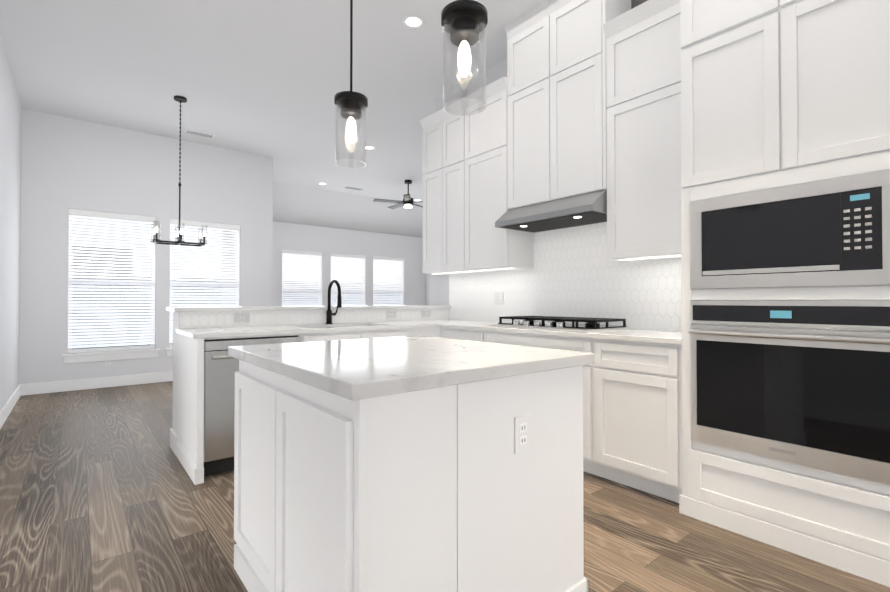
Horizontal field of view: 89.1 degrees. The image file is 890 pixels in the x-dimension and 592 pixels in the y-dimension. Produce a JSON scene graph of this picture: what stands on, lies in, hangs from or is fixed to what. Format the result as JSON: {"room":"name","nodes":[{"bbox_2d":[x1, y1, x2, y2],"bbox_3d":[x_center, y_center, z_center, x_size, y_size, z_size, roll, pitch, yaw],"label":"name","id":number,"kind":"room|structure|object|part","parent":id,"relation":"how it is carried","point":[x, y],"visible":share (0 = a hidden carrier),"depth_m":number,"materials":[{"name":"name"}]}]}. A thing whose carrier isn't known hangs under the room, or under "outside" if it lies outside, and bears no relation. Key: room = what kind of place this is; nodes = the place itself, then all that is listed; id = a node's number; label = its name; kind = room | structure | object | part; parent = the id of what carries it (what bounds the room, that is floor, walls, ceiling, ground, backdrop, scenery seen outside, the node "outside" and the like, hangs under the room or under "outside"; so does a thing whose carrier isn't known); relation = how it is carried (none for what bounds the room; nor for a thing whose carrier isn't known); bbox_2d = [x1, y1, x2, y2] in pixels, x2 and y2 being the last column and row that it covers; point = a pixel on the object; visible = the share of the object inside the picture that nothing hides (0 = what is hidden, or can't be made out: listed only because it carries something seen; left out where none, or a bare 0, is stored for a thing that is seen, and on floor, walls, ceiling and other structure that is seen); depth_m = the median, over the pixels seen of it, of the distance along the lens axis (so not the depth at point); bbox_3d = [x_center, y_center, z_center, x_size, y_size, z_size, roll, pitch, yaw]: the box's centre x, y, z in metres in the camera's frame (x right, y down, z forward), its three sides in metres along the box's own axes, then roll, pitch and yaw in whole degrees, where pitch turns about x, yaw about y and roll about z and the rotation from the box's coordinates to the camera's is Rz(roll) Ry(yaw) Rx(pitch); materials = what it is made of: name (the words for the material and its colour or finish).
{"room":"kitchen","nodes":[
{"label":"kitchen","id":0,"kind":"room"},
{"bbox_2d":[0,34,21,410],"bbox_3d":[-1.832,-0.569,1.296,0.160,3.400,10.620,1,-1,-39],"label":"wall","id":1,"kind":"structure","parent":0,"point":[10,165],"depth_m":4.47,"materials":[{"name":"grey paint"}]},
{"bbox_2d":[0,384,21,428],"bbox_3d":[-1.762,1.064,1.335,0.020,0.135,10.300,1,-1,-39],"label":"baseboard","id":2,"kind":"structure","parent":1,"relation":"attached to","point":[6,410],"depth_m":4.50,"materials":[{"name":"white wood"}]},
{"bbox_2d":[19,109,272,383],"bbox_3d":[-3.932,-0.514,6.329,2.930,3.400,0.160,1,-1,-39],"label":"wall","id":3,"kind":"structure","parent":0,"point":[67,163],"depth_m":5.92,"materials":[{"name":"grey paint"}]},
{"bbox_2d":[22,371,172,395],"bbox_3d":[-3.865,1.118,6.252,2.900,0.135,0.016,1,-1,-39],"label":"baseboard","id":4,"kind":"structure","parent":3,"relation":"attached to","point":[61,386],"depth_m":5.76,"materials":[{"name":"white wood"}]},
{"bbox_2d":[62,209,159,363],"bbox_3d":[-4.347,-0.126,5.932,1.030,1.925,0.165,1,-1,-39],"label":"dining room window","id":5,"kind":"structure","parent":3,"relation":"in","point":[112,317],"depth_m":5.90,"materials":[{"name":"white plastic"}]},
{"bbox_3d":[-4.332,0.779,5.903,1.030,0.115,0.115,1,-1,-39],"label":"sill","id":6,"kind":"part","parent":5,"relation":"part of","materials":[{"name":"white wood"}]},
{"bbox_3d":[-4.382,-0.183,5.975,0.840,1.720,0.004,1,-1,-39],"label":"glass","id":7,"kind":"part","parent":5,"relation":"part of","materials":[{"name":"clear glass"}]},
{"bbox_2d":[165,219,239,356],"bbox_3d":[-3.502,-0.118,6.619,1.030,1.925,0.165,1,-1,-39],"label":"dining room window","id":8,"kind":"structure","parent":3,"relation":"in","point":[209,285],"depth_m":6.60,"materials":[{"name":"white"}]},
{"bbox_3d":[-3.486,0.786,6.590,1.030,0.115,0.115,1,-1,-39],"label":"sill","id":9,"kind":"part","parent":8,"relation":"part of","materials":[{"name":"white wood"}]},
{"bbox_3d":[-3.536,-0.175,6.662,0.840,1.720,0.004,1,-1,-39],"label":"glass","id":10,"kind":"part","parent":8,"relation":"part of","materials":[{"name":"clear glass"}]},
{"bbox_2d":[222,229,234,303],"bbox_3d":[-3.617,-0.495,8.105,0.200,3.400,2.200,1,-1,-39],"label":"window blind","id":11,"kind":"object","parent":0,"point":[228,263],"depth_m":8.53,"materials":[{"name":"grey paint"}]},
{"bbox_2d":[0,0,544,237],"bbox_3d":[0.477,-1.968,4.606,7.900,0.770,12.820,1,-1,-39],"label":"ceiling","id":12,"kind":"structure","parent":0,"point":[269,78],"depth_m":4.60,"materials":[{"name":"grey paint"}]},
{"bbox_2d":[150,95,207,246],"bbox_3d":[-2.978,-1.403,5.078,0.530,1.649,0.270,1,-1,-39],"label":"chandelier","id":13,"kind":"object","parent":12,"relation":"hanging from","point":[178,239],"visible":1,"depth_m":5.07,"materials":[{"name":"black metal"}]},
{"bbox_3d":[-2.978,-0.703,5.070,0.526,0.200,0.266,1,-1,-39],"label":"glass","id":14,"kind":"part","parent":13,"relation":"part of","materials":[{"name":"clear glass"}]},
{"bbox_2d":[185,129,214,137],"bbox_3d":[-3.340,-2.211,6.158,0.350,0.010,0.120,1,-1,-39],"label":"ceiling vent","id":15,"kind":"object","parent":12,"relation":"in","point":[199,133],"visible":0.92,"depth_m":6.14,"materials":[{"name":"white metal"}]},
{"bbox_2d":[334,0,367,167],"bbox_3d":[-0.468,-1.459,2.260,0.164,1.600,0.164,1,-1,-39],"label":"pendant light","id":16,"kind":"object","parent":12,"relation":"hanging from","point":[351,104],"visible":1,"depth_m":2.23,"materials":[{"name":"clear glass"}]},
{"bbox_3d":[-0.468,-0.809,2.253,0.152,0.300,0.152,1,-1,-39],"label":"glass","id":17,"kind":"part","parent":16,"relation":"part of","materials":[{"name":"clear glass"}]},
{"bbox_3d":[-0.468,-0.829,2.253,0.047,0.130,0.048,1,-1,-39],"label":"bulb","id":18,"kind":"part","parent":16,"relation":"part of","materials":[{"name":"white glass"}]},
{"bbox_2d":[345,187,362,190],"bbox_3d":[-1.856,-2.179,9.168,0.350,0.008,0.120,1,-1,-39],"label":"ceiling vent","id":19,"kind":"object","parent":12,"relation":"in","point":[353,188],"visible":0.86,"depth_m":9.15,"materials":[{"name":"grey metal"}]},
{"bbox_2d":[364,145,374,149],"bbox_3d":[-1.124,-2.206,6.722,0.170,0.008,0.170,1,-1,-39],"label":"recessed light","id":20,"kind":"object","parent":12,"relation":"in","point":[369,147],"visible":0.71,"depth_m":6.71,"materials":[{"name":"white plastic"}]},
{"bbox_2d":[373,180,422,208],"bbox_3d":[-0.724,-1.934,8.608,1.292,0.510,1.235,1,-1,-39],"label":"ceiling fan","id":21,"kind":"object","parent":12,"relation":"hanging from","point":[407,202],"visible":0.94,"depth_m":8.50,"materials":[{"name":"black metal"}]},
{"bbox_2d":[403,15,423,27],"bbox_3d":[-0.257,-2.239,3.690,0.170,0.008,0.170,1,-1,-39],"label":"recessed light","id":22,"kind":"object","parent":12,"relation":"in","point":[413,21],"visible":1,"depth_m":3.69,"materials":[{"name":"white plastic"}]},
{"bbox_2d":[441,0,487,115],"bbox_3d":[0.068,-1.466,1.600,0.164,1.600,0.164,1,-1,-39],"label":"pendant light","id":23,"kind":"object","parent":12,"relation":"hanging from","point":[464,23],"visible":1,"depth_m":1.56,"materials":[{"name":"clear glass"}]},
{"bbox_3d":[0.068,-0.836,1.593,0.047,0.130,0.048,1,-1,-39],"label":"bulb","id":24,"kind":"part","parent":23,"relation":"part of","materials":[{"name":"white glass"}]},
{"bbox_2d":[272,221,424,305],"bbox_3d":[-2.379,-0.154,10.423,4.650,2.770,0.160,1,-1,-39],"label":"wall","id":25,"kind":"structure","parent":0,"point":[326,241],"depth_m":10.48,"materials":[{"name":"grey paint"}]},
{"bbox_2d":[282,249,321,305],"bbox_3d":[-3.093,-0.049,9.786,1.000,1.855,0.165,1,-1,-39],"label":"living room window","id":26,"kind":"structure","parent":25,"relation":"in","point":[294,290],"depth_m":9.78,"materials":[{"name":"white plastic"}]},
{"bbox_2d":[331,253,365,305],"bbox_3d":[-2.247,-0.041,10.474,1.000,1.855,0.165,1,-1,-39],"label":"living room window","id":27,"kind":"structure","parent":25,"relation":"in","point":[334,289],"depth_m":10.49,"materials":[{"name":"white plastic"}]},
{"bbox_2d":[373,256,403,304],"bbox_3d":[-1.401,-0.034,11.161,1.000,1.855,0.165,1,-1,-39],"label":"living room window","id":28,"kind":"structure","parent":25,"relation":"in","point":[395,291],"depth_m":11.16,"materials":[{"name":"white plastic"}]},
{"bbox_2d":[425,274,434,304],"bbox_3d":[1.263,-0.477,9.759,0.160,3.400,5.790,1,-1,-39],"label":"wall","id":29,"kind":"structure","parent":0,"point":[429,289],"depth_m":11.67,"materials":[{"name":"grey paint"}]},
{"bbox_2d":[0,381,889,591],"bbox_3d":[0.477,1.217,4.572,7.900,0.100,12.820,1,-1,-39],"label":"floor","id":30,"kind":"structure","parent":0,"point":[100,491],"depth_m":2.25,"materials":[{"name":"brown wood"}]},
{"bbox_2d":[174,332,305,484],"bbox_3d":[-1.469,0.717,3.226,0.655,0.871,0.660,1,-1,-39],"label":"base cabinet","id":31,"kind":"object","parent":30,"relation":"on","point":[204,372],"depth_m":2.88,"materials":[{"name":"grey wood"}]},
{"bbox_2d":[204,335,299,475],"bbox_3d":[-1.419,0.710,3.195,0.602,0.859,0.633,1,-1,-39],"label":"dishwasher","id":32,"kind":"object","parent":31,"relation":"in","point":[220,368],"depth_m":2.87,"materials":[{"name":"silver metal"}]},
{"bbox_2d":[174,320,477,339],"bbox_3d":[-0.747,0.265,3.827,2.567,0.042,0.644,1,-1,-39],"label":"countertop","id":33,"kind":"structure","parent":31,"relation":"on","point":[267,329],"depth_m":3.40,"materials":[{"name":"white stone"}]},
{"bbox_2d":[326,280,341,323],"bbox_3d":[-0.954,0.053,3.880,0.060,0.383,0.248,1,-1,-39],"label":"faucet","id":34,"kind":"object","parent":33,"relation":"on","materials":[{"name":"black metal"}]},
{"bbox_2d":[170,308,453,451],"bbox_3d":[-1.006,0.642,4.158,2.547,1.040,0.320,1,-1,-39],"label":"half wall","id":35,"kind":"structure","parent":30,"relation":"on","point":[185,317],"depth_m":3.73,"materials":[{"name":"grey"}]},
{"bbox_2d":[166,304,453,311],"bbox_3d":[-1.056,0.108,4.197,2.582,0.030,0.405,1,-1,-39],"label":"countertop","id":36,"kind":"structure","parent":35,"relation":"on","point":[450,305],"depth_m":4.23,"materials":[{"name":"white stone"}]},
{"bbox_2d":[306,324,369,341],"bbox_3d":[-1.015,0.714,3.615,0.541,0.885,0.630,1,-1,-39],"label":"base cabinet","id":37,"kind":"object","parent":30,"relation":"on","point":[310,336],"depth_m":3.39,"materials":[{"name":"grey"}]},
{"bbox_2d":[342,324,409,337],"bbox_3d":[-0.700,0.717,3.871,0.513,0.885,0.630,1,-1,-39],"label":"base cabinet","id":38,"kind":"object","parent":30,"relation":"on","point":[394,332],"depth_m":3.71,"materials":[{"name":"grey"}]},
{"bbox_2d":[228,335,594,591],"bbox_3d":[-0.181,0.674,1.780,0.990,0.925,1.110,1,-1,-39],"label":"kitchen island","id":39,"kind":"object","parent":30,"relation":"on","point":[417,463],"visible":1,"depth_m":1.36,"materials":[{"name":"grey wood"}]},
{"bbox_2d":[410,328,437,336],"bbox_3d":[-0.387,0.719,4.126,0.411,0.885,0.630,1,-1,-39],"label":"base cabinet","id":40,"kind":"object","parent":30,"relation":"on","point":[433,332],"depth_m":3.92,"materials":[{"name":"grey"}]},
{"bbox_2d":[442,328,473,340],"bbox_3d":[0.409,0.717,3.937,0.627,0.885,0.567,1,-1,-39],"label":"base cabinet","id":41,"kind":"object","parent":30,"relation":"on","point":[452,333],"depth_m":3.82,"materials":[{"name":"grey"}]},
{"bbox_2d":[474,332,577,350],"bbox_3d":[0.851,0.711,3.393,0.627,0.885,1.125,1,-1,-39],"label":"base cabinet","id":42,"kind":"object","parent":30,"relation":"on","point":[570,343],"depth_m":3.22,"materials":[{"name":"grey"}]},
{"bbox_2d":[578,336,729,514],"bbox_3d":[1.309,0.705,2.830,0.627,0.885,0.616,1,-1,-39],"label":"base cabinet","id":43,"kind":"object","parent":30,"relation":"on","point":[642,402],"depth_m":2.54,"materials":[{"name":"grey wood"}]},
{"bbox_2d":[438,320,729,343],"bbox_3d":[0.850,0.254,3.388,0.642,0.030,2.053,1,-1,-39],"label":"countertop","id":44,"kind":"structure","parent":43,"relation":"on","point":[639,335],"depth_m":2.98,"materials":[{"name":"white stone"}]},
{"bbox_2d":[488,316,628,331],"bbox_3d":[0.831,0.202,3.426,0.510,0.074,0.910,1,-1,-39],"label":"cooktop","id":45,"kind":"object","parent":44,"relation":"in","point":[557,324],"depth_m":3.24,"materials":[{"name":"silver metal"}]},
{"bbox_2d":[682,424,889,586],"bbox_3d":[1.760,0.966,2.227,0.625,0.350,0.810,1,-1,-39],"label":"base cabinet","id":46,"kind":"object","parent":30,"relation":"on","point":[816,500],"depth_m":1.99,"materials":[{"name":"grey wood"}]},
{"bbox_2d":[688,301,889,484],"bbox_3d":[1.722,0.383,2.203,0.662,0.719,0.776,1,-1,-39],"label":"wall oven","id":47,"kind":"object","parent":46,"relation":"in","point":[808,399],"depth_m":1.99,"materials":[{"name":"grey"}]},
{"bbox_2d":[435,59,667,330],"bbox_3d":[2.210,-0.557,2.365,0.160,3.400,7.180,1,-1,-39],"label":"wall","id":48,"kind":"structure","parent":0,"point":[496,72],"depth_m":4.84,"materials":[{"name":"grey paint"}]},
{"bbox_2d":[422,113,437,274],"bbox_3d":[0.021,-1.025,4.656,0.347,1.585,0.392,1,-1,-39],"label":"upper cabinet","id":49,"kind":"object","parent":48,"relation":"attached to","point":[428,124],"depth_m":4.63,"materials":[{"name":"grey wood"}]},
{"bbox_2d":[434,101,481,275],"bbox_3d":[0.209,-1.027,4.424,0.347,1.585,0.455,1,-1,-39],"label":"upper cabinet","id":50,"kind":"object","parent":48,"relation":"attached to","point":[445,123],"depth_m":4.40,"materials":[{"name":"grey wood"}]},
{"bbox_2d":[458,84,541,271],"bbox_3d":[0.484,-1.031,4.086,0.347,1.585,0.665,1,-1,-39],"label":"upper cabinet","id":51,"kind":"object","parent":48,"relation":"attached to","point":[481,248],"depth_m":4.03,"materials":[{"name":"grey wood"}]},
{"bbox_2d":[495,189,606,232],"bbox_3d":[0.880,-0.638,3.476,0.497,0.171,0.900,1,-1,-39],"label":"range hood","id":52,"kind":"object","parent":48,"relation":"attached to","point":[583,209],"depth_m":3.38,"materials":[{"name":"silver metal"}]},
{"bbox_2d":[602,0,689,263],"bbox_3d":[1.419,-1.044,2.937,0.347,1.585,0.613,1,-1,-39],"label":"upper cabinet","id":53,"kind":"object","parent":48,"relation":"attached to","point":[618,188],"depth_m":2.87,"materials":[{"name":"grey wood"}]},
{"bbox_2d":[678,0,889,195],"bbox_3d":[1.767,-1.407,2.259,0.627,1.696,0.840,1,-1,-39],"label":"upper cabinet","id":54,"kind":"object","parent":48,"relation":"attached to","point":[770,91],"depth_m":2.06,"materials":[{"name":"grey wood"}]},
{"bbox_2d":[686,164,889,283],"bbox_3d":[1.731,-0.296,2.218,0.559,0.390,0.776,1,-1,-39],"label":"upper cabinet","id":55,"kind":"object","parent":0,"relation":"attached to","point":[836,227],"depth_m":2.00,"materials":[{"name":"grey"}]},
{"bbox_2d":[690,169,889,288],"bbox_3d":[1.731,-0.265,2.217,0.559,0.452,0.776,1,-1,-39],"label":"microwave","id":56,"kind":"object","parent":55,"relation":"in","point":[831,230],"depth_m":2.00,"materials":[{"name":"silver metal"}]},
{"label":"outside","id":57,"kind":"structure","parent":0,"visible":0},
{"bbox_2d":[72,215,399,348],"bbox_3d":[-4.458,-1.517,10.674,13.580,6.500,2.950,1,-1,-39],"label":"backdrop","id":58,"kind":"structure","parent":57,"point":[183,275],"depth_m":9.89,"materials":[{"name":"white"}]}
]}

